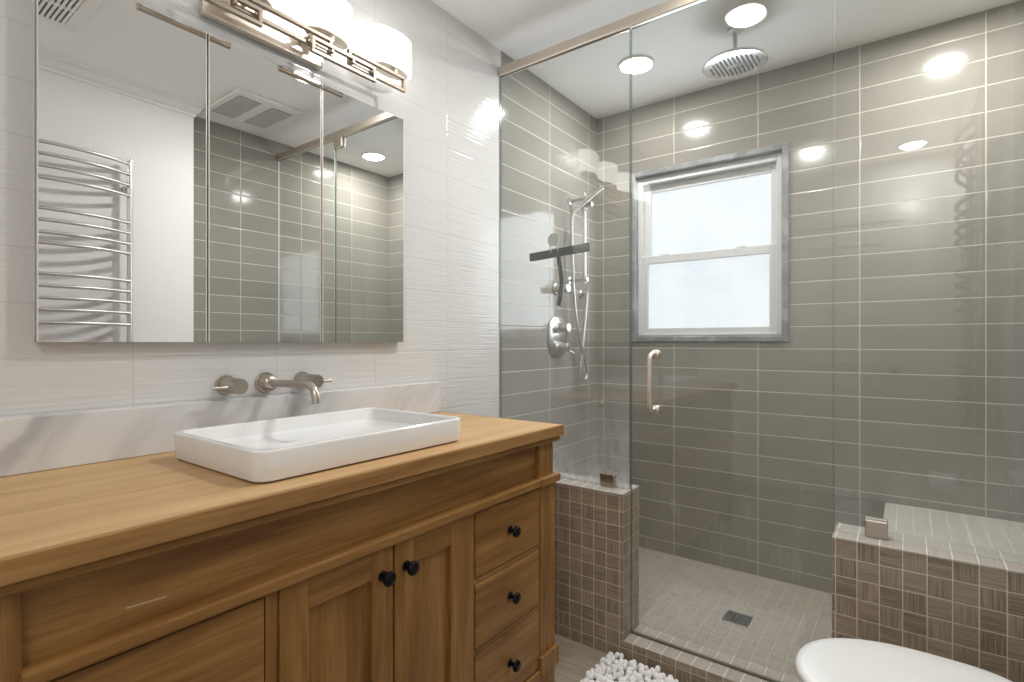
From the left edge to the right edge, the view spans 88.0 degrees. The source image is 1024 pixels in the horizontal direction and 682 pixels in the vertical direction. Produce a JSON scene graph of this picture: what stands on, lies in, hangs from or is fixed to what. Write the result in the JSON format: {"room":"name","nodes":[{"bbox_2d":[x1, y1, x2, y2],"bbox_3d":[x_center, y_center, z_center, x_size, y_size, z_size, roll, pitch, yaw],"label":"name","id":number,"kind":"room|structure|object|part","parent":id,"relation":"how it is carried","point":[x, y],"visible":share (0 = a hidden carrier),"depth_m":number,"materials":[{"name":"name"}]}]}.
{"room":"bathroom","nodes":[
{"label":"bathroom","id":0,"kind":"room"},
{"bbox_2d":[0,0,596,477],"bbox_3d":[-0.669,-0.071,1.646,0.120,2.472,3.740,0,0,37],"label":"wall","id":1,"kind":"structure","parent":0,"point":[449,108],"depth_m":2.07,"materials":[{"name":"white tile"}]},
{"bbox_2d":[33,0,403,341],"bbox_3d":[-0.690,-0.394,1.491,0.031,0.787,0.990,0,0,37],"label":"upper cabinet","id":2,"kind":"object","parent":1,"relation":"attached to","point":[190,184],"visible":1,"depth_m":1.33,"materials":[{"name":"silver mirror"}]},
{"bbox_3d":[-0.878,-0.394,1.220,0.008,0.787,0.330,0,0,37],"label":"mirror door","id":3,"kind":"part","parent":2,"relation":"part of","materials":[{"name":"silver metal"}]},
{"bbox_3d":[-0.681,-0.394,1.486,0.008,0.787,0.326,0,0,37],"label":"mirror door","id":4,"kind":"part","parent":2,"relation":"part of","materials":[{"name":"silver metal"}]},
{"bbox_3d":[-0.484,-0.394,1.750,0.008,0.787,0.328,0,0,37],"label":"mirror door","id":5,"kind":"part","parent":2,"relation":"part of","materials":[{"name":"silver metal"}]},
{"bbox_2d":[0,382,439,476],"bbox_3d":[-0.707,0.210,1.476,0.020,0.115,1.413,0,0,37],"label":"backsplash","id":6,"kind":"structure","parent":1,"relation":"attached to","point":[36,443],"depth_m":1.25,"materials":[{"name":"white stone"}]},
{"bbox_2d":[212,371,331,403],"bbox_3d":[-0.642,0.122,1.474,0.288,0.074,0.278,0,0,-4],"label":"faucet","id":7,"kind":"object","parent":1,"relation":"attached to","point":[265,382],"visible":1,"depth_m":1.41,"materials":[{"name":"silver metal"}]},
{"bbox_3d":[-0.738,0.117,1.347,0.008,0.008,0.042,0,0,39],"label":"lever","id":8,"kind":"part","parent":7,"relation":"part of","materials":[{"name":"silver metal"}]},
{"bbox_3d":[-0.729,0.115,1.389,0.078,0.041,0.041,0,0,37],"label":"handle","id":9,"kind":"part","parent":7,"relation":"part of","materials":[{"name":"silver metal"}]},
{"bbox_3d":[-0.584,0.130,1.417,0.230,0.058,0.021,0,0,37],"label":"spout","id":10,"kind":"part","parent":7,"relation":"part of","materials":[{"name":"silver metal"}]},
{"bbox_3d":[-0.597,0.115,1.567,0.078,0.041,0.041,0,0,37],"label":"handle","id":11,"kind":"part","parent":7,"relation":"part of","materials":[{"name":"silver metal"}]},
{"bbox_2d":[199,0,410,92],"bbox_3d":[-0.637,-0.921,1.487,0.121,0.207,0.911,0,0,37],"label":"vanity light","id":12,"kind":"object","parent":1,"relation":"attached to","point":[328,24],"visible":1,"depth_m":1.54,"materials":[{"name":"white glass"}]},
{"bbox_3d":[-0.698,-0.967,1.389,0.090,0.116,0.172,0,0,37],"label":"lamp shade","id":13,"kind":"part","parent":12,"relation":"part of","materials":[{"name":"white glass"}]},
{"bbox_3d":[-0.596,-0.885,1.542,0.074,0.012,0.012,0,0,37],"label":"arm","id":14,"kind":"part","parent":12,"relation":"part of","materials":[{"name":"silver metal"}]},
{"bbox_3d":[-0.553,-0.967,1.584,0.090,0.116,0.172,0,0,37],"label":"lamp shade","id":15,"kind":"part","parent":12,"relation":"part of","materials":[{"name":"white glass"}]},
{"bbox_3d":[-0.409,-0.967,1.778,0.090,0.116,0.172,0,0,37],"label":"lamp shade","id":16,"kind":"part","parent":12,"relation":"part of","materials":[{"name":"white glass"}]},
{"bbox_2d":[547,317,574,356],"bbox_3d":[0.267,-0.027,2.732,0.082,0.208,0.184,0,0,37],"label":"shower valve","id":17,"kind":"object","parent":1,"relation":"attached to","point":[557,331],"visible":1,"depth_m":2.72,"materials":[{"name":"silver metal"}]},
{"bbox_3d":[0.266,0.025,2.732,0.065,0.058,0.058,0,0,37],"label":"knob","id":18,"kind":"part","parent":17,"relation":"part of","materials":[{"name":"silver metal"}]},
{"bbox_3d":[0.266,-0.073,2.732,0.065,0.058,0.058,0,0,37],"label":"knob","id":19,"kind":"part","parent":17,"relation":"part of","materials":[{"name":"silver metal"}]},
{"bbox_2d":[552,283,570,294],"bbox_3d":[0.257,-0.275,2.721,0.079,0.060,0.060,0,0,37],"label":"handle","id":20,"kind":"object","parent":1,"relation":"attached to","point":[555,288],"visible":0.87,"depth_m":2.71,"materials":[{"name":"silver metal"}]},
{"bbox_3d":[0.260,-0.275,2.719,0.071,0.044,0.044,0,0,37],"label":"knob","id":21,"kind":"part","parent":20,"relation":"part of","materials":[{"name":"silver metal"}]},
{"bbox_2d":[568,192,592,284],"bbox_3d":[0.368,-0.550,2.817,0.143,0.480,0.048,0,0,37],"label":"slide bar","id":22,"kind":"object","parent":1,"relation":"attached to","point":[584,278],"visible":0.84,"depth_m":2.80,"materials":[{"name":"silver metal"}]},
{"bbox_2d":[571,185,603,380],"bbox_3d":[0.427,-0.297,2.814,0.183,1.025,0.202,0,0,37],"label":"shower","id":23,"kind":"object","parent":22,"relation":"attached to","point":[600,188],"visible":0.98,"depth_m":2.81,"materials":[{"name":"silver metal"}]},
{"bbox_2d":[579,289,588,297],"bbox_3d":[0.405,-0.270,2.948,0.046,0.052,0.052,0,0,37],"label":"outlet","id":24,"kind":"object","parent":1,"relation":"attached to","point":[582,293],"visible":1,"depth_m":2.94,"materials":[{"name":"silver metal"}]},
{"bbox_2d":[555,547,831,681],"bbox_3d":[0.177,1.212,1.065,2.170,0.145,4.060,0,0,37],"label":"floor","id":25,"kind":"structure","parent":0,"point":[687,599],"depth_m":2.23,"materials":[{"name":"tile"}]},
{"bbox_2d":[0,436,560,681],"bbox_3d":[-0.470,0.734,1.320,0.564,0.863,1.400,0,0,37],"label":"vanity cabinet","id":26,"kind":"object","parent":25,"relation":"on","point":[445,574],"visible":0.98,"depth_m":1.07,"materials":[{"name":"brown wood"}]},
{"bbox_3d":[-0.691,0.646,0.676,0.084,0.666,0.089,0,0,37],"label":"corner post","id":27,"kind":"part","parent":26,"relation":"part of","materials":[{"name":"brown wood"}]},
{"bbox_3d":[-0.544,0.541,0.822,0.021,0.173,0.319,0,0,37],"label":"drawer","id":28,"kind":"part","parent":26,"relation":"part of","materials":[{"name":"brown wood"}]},
{"bbox_3d":[-0.443,0.310,1.298,0.458,0.017,1.394,0,0,37],"label":"cornice moulding","id":29,"kind":"part","parent":26,"relation":"part of","materials":[{"name":"brown wood"}]},
{"bbox_2d":[0,411,563,586],"bbox_3d":[-0.483,0.285,1.320,0.564,0.034,1.429,0,0,37],"label":"countertop","id":30,"kind":"structure","parent":26,"relation":"on","point":[54,520],"depth_m":0.94,"materials":[{"name":"brown wood"}]},
{"bbox_2d":[174,407,460,482],"bbox_3d":[-0.457,0.236,1.330,0.396,0.063,0.576,0,0,37],"label":"vessel sink","id":31,"kind":"object","parent":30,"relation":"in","point":[270,450],"visible":1,"depth_m":1.25,"materials":[{"name":"white ceramic"}]},
{"bbox_3d":[-0.352,0.734,1.078,0.022,0.563,0.265,0,0,37],"label":"door","id":32,"kind":"part","parent":26,"relation":"part of","materials":[{"name":"brown wood"}]},
{"bbox_3d":[-0.356,0.734,1.081,0.006,0.455,0.157,0,0,37],"label":"door panel","id":33,"kind":"part","parent":26,"relation":"part of","materials":[{"name":"brown wood"}]},
{"bbox_3d":[-0.352,0.481,1.078,0.022,0.058,0.149,0,0,37],"label":"door rail","id":34,"kind":"part","parent":26,"relation":"part of","materials":[{"name":"brown wood"}]},
{"bbox_3d":[-0.270,0.510,1.145,0.033,0.033,0.033,0,0,37],"label":"knob","id":35,"kind":"part","parent":26,"relation":"part of","materials":[{"name":"black metal"}]},
{"bbox_3d":[-0.229,0.510,1.200,0.033,0.033,0.033,0,0,37],"label":"knob","id":36,"kind":"part","parent":26,"relation":"part of","materials":[{"name":"black metal"}]},
{"bbox_3d":[-0.198,0.734,1.285,0.022,0.563,0.239,0,0,37],"label":"door","id":37,"kind":"part","parent":26,"relation":"part of","materials":[{"name":"brown wood"}]},
{"bbox_3d":[-0.201,0.734,1.288,0.006,0.455,0.131,0,0,37],"label":"door panel","id":38,"kind":"part","parent":26,"relation":"part of","materials":[{"name":"brown wood"}]},
{"bbox_3d":[-0.198,0.481,1.285,0.022,0.058,0.123,0,0,37],"label":"door rail","id":39,"kind":"part","parent":26,"relation":"part of","materials":[{"name":"brown wood"}]},
{"bbox_3d":[-0.020,0.827,1.538,0.030,0.013,0.310,0,0,37],"label":"rail","id":40,"kind":"part","parent":26,"relation":"part of","materials":[{"name":"brown wood"}]},
{"bbox_3d":[-0.020,0.637,1.538,0.030,0.013,0.310,0,0,37],"label":"rail","id":41,"kind":"part","parent":26,"relation":"part of","materials":[{"name":"brown wood"}]},
{"bbox_3d":[-0.014,0.925,1.533,0.021,0.178,0.304,0,0,37],"label":"drawer","id":42,"kind":"part","parent":26,"relation":"part of","materials":[{"name":"brown wood"}]},
{"bbox_3d":[-0.014,0.732,1.533,0.021,0.170,0.304,0,0,37],"label":"drawer","id":43,"kind":"part","parent":26,"relation":"part of","materials":[{"name":"brown wood"}]},
{"bbox_3d":[-0.014,0.541,1.533,0.021,0.173,0.304,0,0,37],"label":"drawer","id":44,"kind":"part","parent":26,"relation":"part of","materials":[{"name":"brown wood"}]},
{"bbox_3d":[0.007,0.925,1.518,0.033,0.033,0.033,0,0,37],"label":"knob","id":45,"kind":"part","parent":26,"relation":"part of","materials":[{"name":"black metal"}]},
{"bbox_3d":[0.007,0.732,1.518,0.033,0.033,0.033,0,0,37],"label":"knob","id":46,"kind":"part","parent":26,"relation":"part of","materials":[{"name":"black metal"}]},
{"bbox_3d":[0.007,0.541,1.518,0.033,0.033,0.033,0,0,37],"label":"knob","id":47,"kind":"part","parent":26,"relation":"part of","materials":[{"name":"black metal"}]},
{"bbox_3d":[-0.280,1.040,1.172,0.030,0.041,1.215,0,0,37],"label":"rail","id":48,"kind":"part","parent":26,"relation":"part of","materials":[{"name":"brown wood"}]},
{"bbox_3d":[0.080,0.646,1.710,0.084,0.666,0.086,0,0,37],"label":"corner post","id":49,"kind":"part","parent":26,"relation":"part of","materials":[{"name":"brown wood"}]},
{"bbox_2d":[580,651,678,681],"bbox_3d":[0.430,1.138,1.587,0.582,0.052,0.510,0,0,37],"label":"bath mat","id":50,"kind":"object","parent":25,"relation":"on","point":[610,669],"visible":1,"depth_m":1.81,"materials":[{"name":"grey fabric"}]},
{"bbox_2d":[623,625,798,681],"bbox_3d":[0.714,1.130,1.802,0.657,0.070,0.142,0,0,37],"label":"curb","id":51,"kind":"object","parent":25,"relation":"on","point":[683,666],"visible":0.71,"depth_m":1.84,"materials":[{"name":"brown tile"}]},
{"bbox_2d":[631,0,780,681],"bbox_3d":[0.701,-0.043,1.786,0.652,2.277,0.075,0,0,35],"label":"shower door","id":52,"kind":"structure","parent":51,"relation":"on","point":[655,409],"depth_m":1.92,"materials":[{"name":"clear glass"}]},
{"bbox_3d":[0.511,0.145,1.921,0.032,0.235,0.074,0,0,37],"label":"pull handle","id":53,"kind":"part","parent":52,"relation":"part of","materials":[{"name":"silver metal"}]},
{"bbox_2d":[722,610,752,626],"bbox_3d":[0.929,1.138,2.184,0.100,0.004,0.094,0,0,37],"label":"floor drain","id":54,"kind":"object","parent":25,"relation":"on","point":[741,619],"visible":1,"depth_m":2.18,"materials":[{"name":"black"}]},
{"bbox_2d":[795,638,1012,681],"bbox_3d":[0.933,0.796,1.063,0.648,0.738,0.382,0,0,37],"label":"toilet","id":55,"kind":"object","parent":25,"relation":"on","point":[829,659],"visible":1,"depth_m":1.20,"materials":[{"name":"white ceramic"}]},
{"bbox_2d":[883,502,1023,554],"bbox_3d":[1.560,0.914,1.788,0.515,0.451,0.848,0,0,37],"label":"shower bench","id":56,"kind":"object","parent":25,"relation":"on","point":[971,530],"visible":0.24,"depth_m":1.96,"materials":[{"name":"tile"}]},
{"bbox_2d":[431,0,1020,118],"bbox_3d":[0.177,-1.367,1.065,2.170,0.120,4.060,0,0,37],"label":"ceiling","id":57,"kind":"structure","parent":0,"point":[679,44],"depth_m":2.22,"materials":[{"name":"white paint"}]},
{"bbox_2d":[618,54,653,74],"bbox_3d":[0.584,-1.301,2.490,0.166,0.012,0.166,0,0,37],"label":"recessed light","id":58,"kind":"object","parent":57,"relation":"in","point":[641,63],"visible":0.95,"depth_m":2.48,"materials":[{"name":"white paint"}]},
{"bbox_2d":[703,25,767,79],"bbox_3d":[0.932,-1.230,2.218,0.254,0.154,0.254,0,0,37],"label":"shower head","id":59,"kind":"object","parent":57,"relation":"attached to","point":[736,62],"visible":1,"depth_m":2.20},
{"bbox_3d":[0.932,-1.238,2.218,0.020,0.115,0.020,0,0,37],"label":"drop arm","id":60,"kind":"part","parent":59,"relation":"part of","materials":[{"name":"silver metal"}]},
{"bbox_3d":[0.932,-1.172,2.218,0.254,0.034,0.254,0,0,37],"label":"head plate","id":61,"kind":"part","parent":59,"relation":"part of","materials":[{"name":"silver metal"}]},
{"bbox_2d":[553,471,1023,681],"bbox_3d":[0.709,0.861,1.805,1.900,0.608,0.148,0,0,37],"label":"wall","id":62,"kind":"structure","parent":0,"point":[966,608],"depth_m":1.50,"materials":[{"name":"brown tile"}]},
{"bbox_2d":[500,27,630,489],"bbox_3d":[0.198,-0.314,2.185,0.619,1.742,0.040,0,0,37],"label":"glass panel","id":63,"kind":"object","parent":62,"relation":"on","point":[607,479],"visible":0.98,"depth_m":2.04,"materials":[{"name":"grey"}]},
{"bbox_2d":[548,233,561,251],"bbox_3d":[0.182,-0.415,2.225,0.054,0.078,0.036,0,0,37],"label":"hook","id":64,"kind":"object","parent":63,"relation":"attached to","point":[553,239],"visible":0.9,"depth_m":2.21,"materials":[{"name":"grey plastic"}]},
{"bbox_2d":[548,233,558,245],"bbox_3d":[0.175,-0.427,2.216,0.054,0.054,0.012,0,0,37],"label":"cup","id":65,"kind":"object","parent":64,"relation":"on","point":[553,239],"depth_m":2.21,"materials":[{"name":"grey plastic"}]},
{"bbox_2d":[529,242,590,305],"bbox_3d":[0.203,-0.275,2.226,0.294,0.250,0.036,0,0,37],"label":"squeegee","id":66,"kind":"object","parent":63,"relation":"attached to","point":[585,247],"visible":0.98,"depth_m":2.22,"materials":[{"name":"black plastic"}]},
{"bbox_3d":[0.201,-0.270,2.227,0.037,0.238,0.022,0,0,-27],"label":"handle","id":67,"kind":"part","parent":66,"relation":"part of","materials":[{"name":"black plastic"}]},
{"bbox_3d":[0.196,-0.375,2.216,0.294,0.051,0.012,0,0,37],"label":"blade","id":68,"kind":"part","parent":66,"relation":"part of","materials":[{"name":"grey rubber"}]},
{"bbox_2d":[835,516,1023,563],"bbox_3d":[1.223,-0.309,1.420,0.612,1.751,0.040,0,0,37],"label":"glass panel","id":69,"kind":"object","parent":62,"relation":"on","point":[877,528],"visible":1,"depth_m":1.52,"materials":[{"name":"grey"}]},
{"bbox_2d":[597,0,1023,593],"bbox_3d":[1.330,-0.071,2.613,2.170,2.472,0.200,0,0,37],"label":"wall","id":70,"kind":"structure","parent":0,"point":[898,377],"depth_m":2.38,"materials":[{"name":"grey tile"}]},
{"bbox_2d":[632,142,788,341],"bbox_3d":[1.007,-0.472,2.765,0.796,0.941,0.082,0,0,37],"label":"window surround","id":71,"kind":"object","parent":70,"relation":"attached to","point":[782,147],"visible":0.86,"depth_m":2.65,"materials":[{"name":"grey stone"}]},
{"bbox_2d":[638,152,781,335],"bbox_3d":[1.025,-0.472,2.789,0.732,0.877,0.082,0,0,37],"label":"window","id":72,"kind":"structure","parent":71,"relation":"in","point":[710,237],"depth_m":2.76,"materials":[{"name":"white plastic"}]},
{"bbox_3d":[1.012,-0.255,2.772,0.632,0.371,0.005,0,0,37],"label":"frosted pane","id":73,"kind":"part","parent":72,"relation":"part of","materials":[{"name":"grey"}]},
{"bbox_3d":[1.012,-0.261,2.772,0.684,0.429,0.030,0,0,37],"label":"sash","id":74,"kind":"part","parent":72,"relation":"part of","materials":[{"name":"white glass"}]},
{"bbox_3d":[1.032,-0.655,2.798,0.680,0.440,0.030,0,0,37],"label":"sash","id":75,"kind":"part","parent":72,"relation":"part of","materials":[{"name":"white plastic"}]},
{"bbox_3d":[1.034,-0.653,2.797,0.627,0.376,0.005,0,0,37],"label":"frosted pane","id":76,"kind":"part","parent":72,"relation":"part of","materials":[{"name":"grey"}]},
{"bbox_3d":[1.633,-0.071,1.329,0.150,2.472,1.498,0,0,37],"label":"wall","id":77,"kind":"structure","parent":0,"visible":0},
{"bbox_2d":[498,0,704,77],"bbox_3d":[0.709,-1.205,1.804,1.900,0.040,0.028,0,0,37],"label":"header rail","id":78,"kind":"object","parent":77,"relation":"attached to","point":[670,6],"visible":1,"depth_m":2.07,"materials":[{"name":"silver metal"}]}
]}

